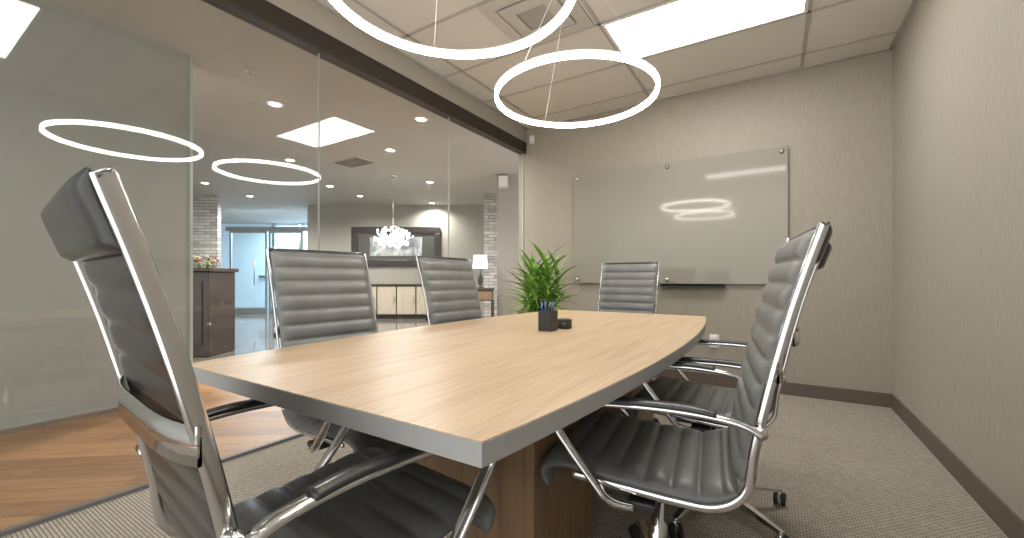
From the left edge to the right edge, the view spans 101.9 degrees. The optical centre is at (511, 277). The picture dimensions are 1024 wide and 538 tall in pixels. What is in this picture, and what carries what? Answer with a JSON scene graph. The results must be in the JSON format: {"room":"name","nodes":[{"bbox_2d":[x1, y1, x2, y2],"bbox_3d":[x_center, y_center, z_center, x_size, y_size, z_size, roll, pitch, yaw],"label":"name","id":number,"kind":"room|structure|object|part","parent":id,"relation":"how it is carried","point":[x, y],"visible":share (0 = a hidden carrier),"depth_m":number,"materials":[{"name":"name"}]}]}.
{"room":"office","nodes":[
{"label":"office","id":0,"kind":"room"},
{"bbox_2d":[0,0,189,429],"bbox_3d":[-4.212,-0.435,1.175,0.120,2.850,5.500,0,0,32],"label":"wall","id":1,"kind":"structure","parent":0,"point":[78,91],"depth_m":2.87,"materials":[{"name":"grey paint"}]},
{"bbox_2d":[0,407,117,434],"bbox_3d":[-4.154,0.975,1.139,0.015,0.030,5.500,0,0,32],"label":"baseboard","id":2,"kind":"structure","parent":1,"relation":"attached to","point":[111,410],"depth_m":2.81,"materials":[{"name":"silver metal"}]},
{"bbox_2d":[190,55,192,362],"bbox_3d":[-2.741,-0.435,3.510,0.140,2.850,0.020,0,0,32],"label":"trim","id":3,"kind":"structure","parent":1,"relation":"attached to","point":[191,57],"depth_m":3.47,"materials":[{"name":"grey metal"}]},
{"bbox_2d":[0,431,311,536],"bbox_3d":[-1.343,0.981,2.577,0.030,0.018,5.530,0,0,32],"label":"trim","id":4,"kind":"structure","parent":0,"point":[12,529],"depth_m":1.82,"materials":[{"name":"grey metal"}]},
{"bbox_2d":[193,195,220,267],"bbox_3d":[-6.975,-0.435,9.360,0.750,2.850,0.120,0,0,0],"label":"stone wall","id":5,"kind":"structure","parent":0,"point":[206,208],"depth_m":9.30,"materials":[{"name":"grey stone"}]},
{"bbox_2d":[221,224,306,306],"bbox_3d":[-7.750,-0.435,14.250,5.500,2.850,0.101,0,0,0],"label":"wall","id":6,"kind":"structure","parent":0,"point":[247,248],"depth_m":14.20,"materials":[{"name":"blue"}]},
{"bbox_2d":[272,223,275,305],"bbox_3d":[-8.100,-0.435,14.140,0.080,2.850,0.120,0,0,0],"label":"trim","id":7,"kind":"structure","parent":6,"relation":"attached to","point":[273,224],"depth_m":14.08,"materials":[{"name":"silver metal"}]},
{"bbox_2d":[299,223,302,248],"bbox_3d":[-7.200,-0.435,14.140,0.080,2.850,0.120,0,0,0],"label":"trim","id":8,"kind":"structure","parent":6,"relation":"attached to","point":[300,224],"depth_m":14.08,"materials":[{"name":"silver metal"}]},
{"bbox_2d":[45,0,518,223],"bbox_3d":[-6.346,-1.900,11.087,17.444,0.080,20.000,0,0,32],"label":"ceiling","id":9,"kind":"structure","parent":0,"point":[241,142],"depth_m":5.30,"materials":[{"name":"grey"}]},
{"bbox_2d":[245,68,254,77],"bbox_3d":[-2.343,-1.831,3.711,0.080,0.055,0.080,0,0,32],"label":"sprinkler head","id":10,"kind":"object","parent":9,"relation":"attached to","point":[249,70],"visible":1,"depth_m":3.70},
{"bbox_2d":[265,101,283,107],"bbox_3d":[-2.534,-1.857,4.436,0.176,0.005,0.176,0,0,32],"label":"recessed light","id":11,"kind":"object","parent":9,"relation":"in","point":[276,104],"visible":1,"depth_m":4.43,"materials":[{"name":"white plastic"}]},
{"bbox_2d":[284,158,295,161],"bbox_3d":[-3.499,-1.857,6.542,0.176,0.005,0.176,0,0,32],"label":"recessed light","id":12,"kind":"object","parent":9,"relation":"in","point":[286,159],"visible":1,"depth_m":6.55,"materials":[{"name":"white plastic"}]},
{"bbox_2d":[330,156,377,167],"bbox_3d":[-2.533,-1.851,6.654,0.660,0.017,0.400,0,0,32],"label":"ceiling vent","id":13,"kind":"object","parent":9,"relation":"in","point":[356,161],"visible":1,"depth_m":6.62,"materials":[{"name":"grey metal"}]},
{"bbox_2d":[384,148,395,151],"bbox_3d":[-1.773,-1.857,6.030,0.176,0.005,0.176,0,0,32],"label":"recessed light","id":14,"kind":"object","parent":9,"relation":"in","point":[385,149],"visible":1,"depth_m":6.04,"materials":[{"name":"white plastic"}]},
{"bbox_2d":[373,174,413,248],"bbox_3d":[-2.168,-1.193,7.535,0.701,1.332,0.594,0,0,-26],"label":"chandelier","id":15,"kind":"object","parent":9,"relation":"hanging from","point":[383,235],"visible":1,"depth_m":7.46,"materials":[{"name":"white glass"}]},
{"bbox_3d":[-2.150,-0.786,7.500,0.412,0.356,0.412,0,0,0],"label":"frame","id":16,"kind":"part","parent":15,"relation":"part of","materials":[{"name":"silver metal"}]},
{"bbox_2d":[413,116,428,121],"bbox_3d":[-1.065,-1.857,4.855,0.176,0.005,0.176,0,0,32],"label":"recessed light","id":17,"kind":"object","parent":9,"relation":"in","point":[417,118],"visible":1,"depth_m":4.85,"materials":[{"name":"white plastic"}]},
{"bbox_2d":[307,206,307,249],"bbox_3d":[-5.250,-0.435,12.475,0.100,2.850,3.450,0,0,0],"label":"wall","id":18,"kind":"structure","parent":0,"point":[307,206],"depth_m":10.75,"materials":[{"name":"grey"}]},
{"bbox_2d":[229,231,267,312],"bbox_3d":[-7.375,-0.160,11.593,1.050,2.300,0.114,0,0,0],"label":"door","id":19,"kind":"structure","parent":18,"relation":"in","point":[237,310],"depth_m":11.60,"materials":[{"name":"silver metal"}]},
{"bbox_2d":[225,227,306,230],"bbox_3d":[-6.650,-1.370,11.630,2.700,0.120,0.101,0,0,0],"label":"trim","id":20,"kind":"structure","parent":18,"relation":"attached to","point":[226,228],"depth_m":11.58,"materials":[{"name":"silver metal"}]},
{"bbox_2d":[269,231,303,312],"bbox_3d":[-6.325,-0.160,11.593,0.950,2.300,0.114,0,0,0],"label":"door","id":21,"kind":"structure","parent":18,"relation":"in","point":[270,232],"depth_m":11.60,"materials":[{"name":"silver metal"}]},
{"bbox_2d":[308,205,483,316],"bbox_3d":[-2.750,-0.435,10.675,4.900,2.850,0.150,0,0,0],"label":"wall","id":22,"kind":"structure","parent":0,"point":[466,222],"depth_m":10.60,"materials":[{"name":"grey paint"}]},
{"bbox_2d":[351,227,440,265],"bbox_3d":[-2.950,-0.800,10.555,2.260,1.000,0.051,0,0,0],"label":"framed picture","id":23,"kind":"object","parent":22,"relation":"attached to","point":[426,241],"visible":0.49,"depth_m":10.55,"materials":[{"name":"grey"}]},
{"bbox_2d":[484,194,496,317],"bbox_3d":[-0.440,-0.435,9.350,0.360,2.850,0.300,0,0,0],"label":"stone wall","id":24,"kind":"structure","parent":0,"point":[490,200],"depth_m":9.20,"materials":[{"name":"grey stone"}]},
{"bbox_2d":[0,307,1007,537],"bbox_3d":[-4.897,1.015,10.174,20.870,0.050,20.000,0,0,32],"label":"floor","id":25,"kind":"structure","parent":0,"point":[843,469],"depth_m":2.08,"materials":[{"name":"carpet"}]},
{"bbox_2d":[193,268,238,356],"bbox_3d":[-4.755,0.430,5.445,1.970,1.120,0.570,0,0,0],"label":"cabinet","id":26,"kind":"object","parent":25,"relation":"on","point":[213,288],"visible":0.27,"depth_m":5.28,"materials":[{"name":"brown wood"}]},
{"bbox_3d":[-4.740,0.440,5.192,1.720,0.800,0.015,0,0,0],"label":"panel","id":27,"kind":"part","parent":26,"relation":"part of","materials":[{"name":"brown wood"}]},
{"bbox_2d":[193,255,218,267],"bbox_3d":[-4.364,-0.218,5.419,0.952,0.171,0.234,0,0,0],"label":"flower arrangement","id":28,"kind":"object","parent":26,"relation":"on","point":[197,259],"visible":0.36,"depth_m":5.43,"materials":[{"name":"multicoloured plant"}]},
{"bbox_2d":[193,268,238,271],"bbox_3d":[-4.755,-0.105,5.445,1.970,0.050,0.570,0,0,0],"label":"countertop","id":29,"kind":"structure","parent":26,"relation":"on","point":[194,269],"depth_m":5.28,"materials":[{"name":"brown stone"}]},
{"bbox_2d":[41,165,495,537],"bbox_3d":[-0.423,0.431,0.877,0.658,1.118,0.743,0,0,38],"label":"office chair","id":30,"kind":"object","parent":25,"relation":"on","point":[91,221],"visible":0.94,"depth_m":0.64,"materials":[{"name":"grey leather"}]},
{"bbox_3d":[-0.633,0.223,0.960,0.013,0.701,0.584,0,0,38],"label":"rail","id":31,"kind":"part","parent":30,"relation":"part of","materials":[{"name":"silver metal"}]},
{"bbox_3d":[-0.580,0.191,0.671,0.424,0.600,0.166,0,0,38],"label":"backrest","id":32,"kind":"part","parent":30,"relation":"part of","materials":[{"name":"grey leather"}]},
{"bbox_3d":[-0.605,0.453,1.047,0.062,0.283,0.496,0,0,38],"label":"arm","id":33,"kind":"part","parent":30,"relation":"part of","materials":[{"name":"silver metal"}]},
{"bbox_3d":[-0.371,0.541,0.935,0.476,0.104,0.520,0,0,38],"label":"seat","id":34,"kind":"part","parent":30,"relation":"part of","materials":[{"name":"grey leather"}]},
{"bbox_3d":[-0.207,0.453,0.734,0.062,0.283,0.496,0,0,38],"label":"arm","id":35,"kind":"part","parent":30,"relation":"part of","materials":[{"name":"silver metal"}]},
{"bbox_2d":[265,248,404,452],"bbox_3d":[-0.588,0.432,1.666,0.743,1.115,0.658,0,0,37],"label":"office chair","id":36,"kind":"object","parent":25,"relation":"on","point":[321,295],"visible":0.41,"depth_m":1.75,"materials":[{"name":"grey leather"}]},
{"bbox_3d":[-0.777,0.222,1.522,0.578,0.692,0.008,0,0,37],"label":"rail","id":37,"kind":"part","parent":36,"relation":"part of","materials":[{"name":"silver metal"}]},
{"bbox_3d":[-0.727,0.453,1.448,0.496,0.283,0.062,0,0,37],"label":"arm","id":38,"kind":"part","parent":36,"relation":"part of","materials":[{"name":"silver metal"}]},
{"bbox_3d":[-0.795,0.191,1.818,0.174,0.600,0.432,0,0,37],"label":"backrest","id":39,"kind":"part","parent":36,"relation":"part of","materials":[{"name":"grey leather"}]},
{"bbox_3d":[-0.529,0.541,1.616,0.520,0.104,0.476,0,0,37],"label":"seat","id":40,"kind":"part","parent":36,"relation":"part of","materials":[{"name":"grey leather"}]},
{"bbox_3d":[-0.505,0.222,1.880,0.578,0.692,0.008,0,0,37],"label":"rail","id":41,"kind":"part","parent":36,"relation":"part of","materials":[{"name":"silver metal"}]},
{"bbox_2d":[371,284,428,317],"bbox_3d":[-3.050,0.570,10.305,2.440,0.840,0.490,0,0,0],"label":"sideboard","id":42,"kind":"object","parent":25,"relation":"on","point":[390,300],"visible":0.56,"depth_m":10.08,"materials":[{"name":"brown wood"}]},
{"bbox_3d":[-3.519,0.545,10.089,0.444,0.670,0.022,0,0,0],"label":"cabinet door","id":43,"kind":"part","parent":42,"relation":"part of","materials":[{"name":"brown wood"}]},
{"bbox_3d":[-3.045,0.545,10.089,0.444,0.670,0.022,0,0,0],"label":"cabinet door","id":44,"kind":"part","parent":42,"relation":"part of","materials":[{"name":"brown wood"}]},
{"bbox_3d":[-2.571,0.545,10.089,0.444,0.670,0.022,0,0,0],"label":"cabinet door","id":45,"kind":"part","parent":42,"relation":"part of","materials":[{"name":"brown wood"}]},
{"bbox_3d":[-2.097,0.545,10.089,0.444,0.670,0.022,0,0,0],"label":"cabinet door","id":46,"kind":"part","parent":42,"relation":"part of","materials":[{"name":"brown wood"}]},
{"bbox_2d":[191,310,705,537],"bbox_3d":[0.149,0.615,1.879,1.210,0.750,2.362,0,0,32],"label":"conference table","id":47,"kind":"object","parent":25,"relation":"on","point":[473,395],"visible":0.69,"depth_m":1.12,"materials":[{"name":"brown wood"}]},
{"bbox_2d":[538,310,557,331],"bbox_3d":[0.164,0.194,1.894,0.066,0.092,0.066,0,0,32],"label":"pen cup","id":48,"kind":"object","parent":47,"relation":"on","point":[547,320],"visible":0.98,"depth_m":1.87,"materials":[{"name":"grey plastic"}]},
{"bbox_2d":[558,318,571,328],"bbox_3d":[0.249,0.217,1.982,0.074,0.045,0.074,0,0,32],"label":"round container","id":49,"kind":"object","parent":47,"relation":"on","point":[563,323],"visible":0.84,"depth_m":1.95,"materials":[{"name":"grey plastic"}]},
{"bbox_3d":[0.249,0.200,1.982,0.074,0.011,0.074,0,0,32],"label":"lid","id":50,"kind":"part","parent":49,"relation":"part of","materials":[{"name":"grey plastic"}]},
{"bbox_2d":[415,256,482,324],"bbox_3d":[-0.114,0.432,2.288,0.743,1.115,0.658,0,0,34],"label":"office chair","id":51,"kind":"object","parent":25,"relation":"on","point":[449,283],"visible":0.26,"depth_m":2.39,"materials":[{"name":"grey leather"}]},
{"bbox_3d":[-0.295,0.222,2.134,0.578,0.692,0.008,0,0,34],"label":"rail","id":52,"kind":"part","parent":51,"relation":"part of","materials":[{"name":"silver metal"}]},
{"bbox_3d":[-0.042,0.222,2.506,0.578,0.692,0.008,0,0,34],"label":"rail","id":53,"kind":"part","parent":51,"relation":"part of","materials":[{"name":"silver metal"}]},
{"bbox_2d":[477,288,494,316],"bbox_3d":[-0.500,0.583,7.250,0.400,0.815,0.400,0,0,0],"label":"console table","id":54,"kind":"object","parent":25,"relation":"on","point":[485,294],"visible":0.51,"depth_m":7.06,"materials":[{"name":"brown wood"}]},
{"bbox_2d":[473,255,487,287],"bbox_3d":[-0.550,-0.111,7.200,0.270,0.570,0.270,0,0,0],"label":"table lamp","id":55,"kind":"object","parent":54,"relation":"on","point":[480,262],"visible":0.94,"depth_m":7.11,"materials":[{"name":"white fabric"}]},
{"bbox_3d":[-0.550,-0.281,7.200,0.270,0.230,0.270,0,0,0],"label":"lamp shade","id":56,"kind":"part","parent":55,"relation":"part of","materials":[{"name":"white fabric"}]},
{"bbox_3d":[-0.500,0.300,7.062,0.320,0.140,0.015,0,0,0],"label":"drawer","id":57,"kind":"part","parent":54,"relation":"part of","materials":[{"name":"brown wood"}]},
{"bbox_3d":[-0.340,0.690,7.090,0.040,0.600,0.040,0,0,0],"label":"leg","id":58,"kind":"part","parent":54,"relation":"part of","materials":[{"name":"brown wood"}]},
{"bbox_2d":[499,240,581,313],"bbox_3d":[0.262,0.297,3.997,0.831,1.386,0.947,0,0,7],"label":"potted plant","id":59,"kind":"object","parent":25,"relation":"on","point":[537,287],"visible":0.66,"depth_m":3.90,"materials":[{"name":"green plant"}]},
{"bbox_2d":[598,262,659,422],"bbox_3d":[0.763,0.432,3.024,0.658,1.115,0.743,0,0,32],"label":"office chair","id":60,"kind":"object","parent":25,"relation":"on","point":[626,287],"visible":0.33,"depth_m":3.24,"materials":[{"name":"grey leather"}]},
{"bbox_3d":[0.603,0.222,3.200,0.008,0.692,0.578,0,0,32],"label":"rail","id":61,"kind":"part","parent":60,"relation":"part of","materials":[{"name":"silver metal"}]},
{"bbox_3d":[0.896,0.191,3.244,0.432,0.600,0.174,0,0,32],"label":"backrest","id":62,"kind":"part","parent":60,"relation":"part of","materials":[{"name":"grey leather"}]},
{"bbox_3d":[0.984,0.222,2.960,0.008,0.692,0.578,0,0,32],"label":"rail","id":63,"kind":"part","parent":60,"relation":"part of","materials":[{"name":"silver metal"}]},
{"bbox_2d":[539,220,832,537],"bbox_3d":[0.466,0.432,1.253,0.743,1.116,0.658,0,0,26],"label":"office chair","id":64,"kind":"object","parent":25,"relation":"on","point":[657,464],"visible":0.95,"depth_m":1.08,"materials":[{"name":"grey leather"}]},
{"bbox_3d":[0.397,0.541,1.291,0.520,0.104,0.476,0,0,26],"label":"seat","id":65,"kind":"part","parent":64,"relation":"part of","materials":[{"name":"grey leather"}]},
{"bbox_3d":[0.339,0.453,1.038,0.496,0.283,0.062,0,0,26],"label":"arm","id":66,"kind":"part","parent":64,"relation":"part of","materials":[{"name":"silver metal"}]},
{"bbox_3d":[0.558,0.453,1.494,0.496,0.283,0.062,0,0,26],"label":"arm","id":67,"kind":"part","parent":64,"relation":"part of","materials":[{"name":"silver metal"}]},
{"bbox_3d":[0.699,0.191,1.146,0.174,0.600,0.424,0,0,26],"label":"backrest","id":68,"kind":"part","parent":64,"relation":"part of","materials":[{"name":"grey leather"}]},
{"bbox_2d":[626,243,831,537],"bbox_3d":[0.879,0.432,1.770,0.743,1.115,0.658,0,0,32],"label":"office chair","id":69,"kind":"object","parent":25,"relation":"on","point":[663,388],"visible":0.44,"depth_m":1.65,"materials":[{"name":"grey leather"}]},
{"bbox_3d":[0.815,0.541,1.815,0.520,0.104,0.476,0,0,32],"label":"seat","id":70,"kind":"part","parent":69,"relation":"part of","materials":[{"name":"grey leather"}]},
{"bbox_3d":[0.729,0.453,1.570,0.496,0.283,0.062,0,0,32],"label":"arm","id":71,"kind":"part","parent":69,"relation":"part of","materials":[{"name":"silver metal"}]},
{"bbox_3d":[0.998,0.453,1.998,0.496,0.283,0.062,0,0,32],"label":"arm","id":72,"kind":"part","parent":69,"relation":"part of","materials":[{"name":"silver metal"}]},
{"bbox_3d":[0.815,0.222,1.549,0.578,0.692,0.008,0,0,32],"label":"rail","id":73,"kind":"part","parent":69,"relation":"part of","materials":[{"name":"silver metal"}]},
{"bbox_3d":[1.098,0.191,1.637,0.174,0.600,0.432,0,0,32],"label":"backrest","id":74,"kind":"part","parent":69,"relation":"part of","materials":[{"name":"grey leather"}]},
{"bbox_2d":[497,175,518,315],"bbox_3d":[0.965,-0.435,7.560,2.470,2.850,0.121,0,0,0],"label":"wall","id":75,"kind":"structure","parent":0,"point":[507,199],"depth_m":7.50,"materials":[{"name":"grey paint"}]},
{"bbox_2d":[498,175,507,188],"bbox_3d":[-0.160,-1.720,7.438,0.180,0.220,0.125,0,0,0],"label":"wall speaker","id":76,"kind":"object","parent":75,"relation":"attached to","point":[502,179],"visible":1,"depth_m":7.37,"materials":[{"name":"grey plastic"}]},
{"bbox_2d":[499,176,506,185],"bbox_3d":[-0.160,-1.720,7.378,0.140,0.180,0.005,0,0,0],"label":"grille","id":77,"kind":"object","parent":76,"relation":"attached to","point":[502,179],"depth_m":7.37,"materials":[{"name":"white plastic"}]},
{"bbox_2d":[319,0,912,127],"bbox_3d":[0.135,-1.800,1.706,3.330,0.080,5.630,0,0,32],"label":"ceiling","id":78,"kind":"structure","parent":0,"point":[854,20],"depth_m":3.23,"materials":[{"name":"tile"}]},
{"bbox_2d":[329,0,574,58],"bbox_3d":[-0.213,-1.375,1.434,0.890,0.768,0.890,0,0,32],"label":"pendant light","id":79,"kind":"object","parent":78,"relation":"hanging from","point":[339,5],"visible":1,"depth_m":1.76,"materials":[{"name":"white"}]},
{"bbox_2d":[476,0,593,49],"bbox_3d":[0.169,-1.750,2.783,0.580,0.017,0.580,0,0,32],"label":"ceiling vent","id":80,"kind":"object","parent":78,"relation":"in","point":[517,19],"visible":0.79,"depth_m":2.79,"materials":[{"name":"grey metal"}]},
{"bbox_2d":[494,0,659,127],"bbox_3d":[0.348,-1.375,2.298,0.890,0.768,0.890,0,0,32],"label":"pendant light","id":81,"kind":"object","parent":78,"relation":"hanging from","point":[577,53],"visible":1,"depth_m":2.05,"materials":[{"name":"white"}]},
{"bbox_2d":[311,0,917,129],"bbox_3d":[0.064,-1.755,1.691,3.235,0.014,5.530,0,0,32],"label":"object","id":82,"kind":"structure","parent":78,"relation":"attached to","point":[808,16],"depth_m":3.26,"materials":[{"name":"grey"}]},
{"bbox_2d":[601,0,808,57],"bbox_3d":[1.281,-1.755,2.804,1.200,0.010,0.590,0,0,32],"label":"recessed light","id":83,"kind":"object","parent":78,"relation":"in","point":[674,24],"visible":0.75,"depth_m":2.82,"materials":[{"name":"white plastic"}]},
{"bbox_2d":[519,49,892,393],"bbox_3d":[1.524,-0.435,4.110,3.340,2.850,0.120,0,0,32],"label":"wall","id":84,"kind":"structure","parent":0,"point":[834,120],"depth_m":3.48,"materials":[{"name":"paint"}]},
{"bbox_2d":[318,53,318,249],"bbox_3d":[-2.039,-0.247,1.473,0.012,2.439,2.914,0,0,32],"label":"window","id":85,"kind":"structure","parent":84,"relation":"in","point":[318,53],"depth_m":2.71,"materials":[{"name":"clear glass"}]},
{"bbox_2d":[201,0,525,154],"bbox_3d":[-1.343,-1.530,2.577,0.100,0.130,5.530,0,0,32],"label":"trim","id":86,"kind":"structure","parent":84,"relation":"attached to","point":[264,15],"depth_m":2.89,"materials":[{"name":"brown metal"}]},
{"bbox_2d":[319,54,448,256],"bbox_3d":[-0.920,-0.247,3.250,0.012,2.439,1.274,0,0,32],"label":"window","id":87,"kind":"structure","parent":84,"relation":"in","point":[319,54],"depth_m":2.71,"materials":[{"name":"clear glass"}]},
{"bbox_2d":[267,0,525,141],"bbox_3d":[-1.343,-1.778,2.577,0.090,0.365,5.530,0,0,32],"label":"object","id":88,"kind":"structure","parent":84,"relation":"attached to","point":[308,11],"depth_m":3.13,"materials":[{"name":"beige paint"}]},
{"bbox_2d":[522,154,522,311],"bbox_3d":[-0.226,-0.247,4.352,0.012,2.439,1.319,0,0,32],"label":"window","id":89,"kind":"structure","parent":84,"relation":"in","point":[522,154],"depth_m":4.91,"materials":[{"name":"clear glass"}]},
{"bbox_2d":[529,135,533,143],"bbox_3d":[0.226,-1.610,4.826,0.060,0.100,0.052,0,0,32],"label":"wall sensor","id":90,"kind":"object","parent":84,"relation":"attached to","point":[531,138],"visible":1,"depth_m":4.82,"materials":[{"name":"white plastic"}]},
{"bbox_2d":[574,146,787,287],"bbox_3d":[1.497,-0.514,4.010,1.950,1.201,0.073,0,0,32],"label":"board","id":91,"kind":"object","parent":84,"relation":"attached to","point":[713,221],"visible":0.86,"depth_m":3.90,"materials":[{"name":"glass"},{"name":"metal"}]},
{"bbox_2d":[660,284,724,287],"bbox_3d":[1.683,0.072,3.893,0.560,0.028,0.072,0,0,32],"label":"marker tray","id":92,"kind":"object","parent":91,"relation":"on","point":[662,285],"depth_m":3.89,"materials":[{"name":"black metal"}]},
{"bbox_2d":[710,334,718,347],"bbox_3d":[1.853,0.580,3.805,0.080,0.124,0.045,0,0,32],"label":"wall outlet","id":93,"kind":"object","parent":84,"relation":"attached to","point":[712,336],"visible":0.73,"depth_m":3.81,"materials":[{"name":"white plastic"}]},
{"bbox_2d":[653,369,890,407],"bbox_3d":[1.531,0.938,4.028,3.218,0.105,0.012,0,0,32],"label":"baseboard","id":94,"kind":"structure","parent":84,"relation":"attached to","point":[794,389],"depth_m":3.43,"materials":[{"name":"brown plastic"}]},
{"bbox_2d":[893,0,1023,520],"bbox_3d":[1.515,-0.435,0.848,0.120,2.850,5.650,0,0,32],"label":"wall","id":95,"kind":"structure","parent":0,"point":[958,65],"depth_m":2.01,"materials":[{"name":"beige paint"}]},
{"bbox_2d":[891,394,1023,537],"bbox_3d":[1.427,0.938,0.833,0.012,0.105,5.530,0,0,32],"label":"baseboard","id":96,"kind":"structure","parent":95,"relation":"attached to","point":[1010,523],"depth_m":1.93,"materials":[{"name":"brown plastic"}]}
]}

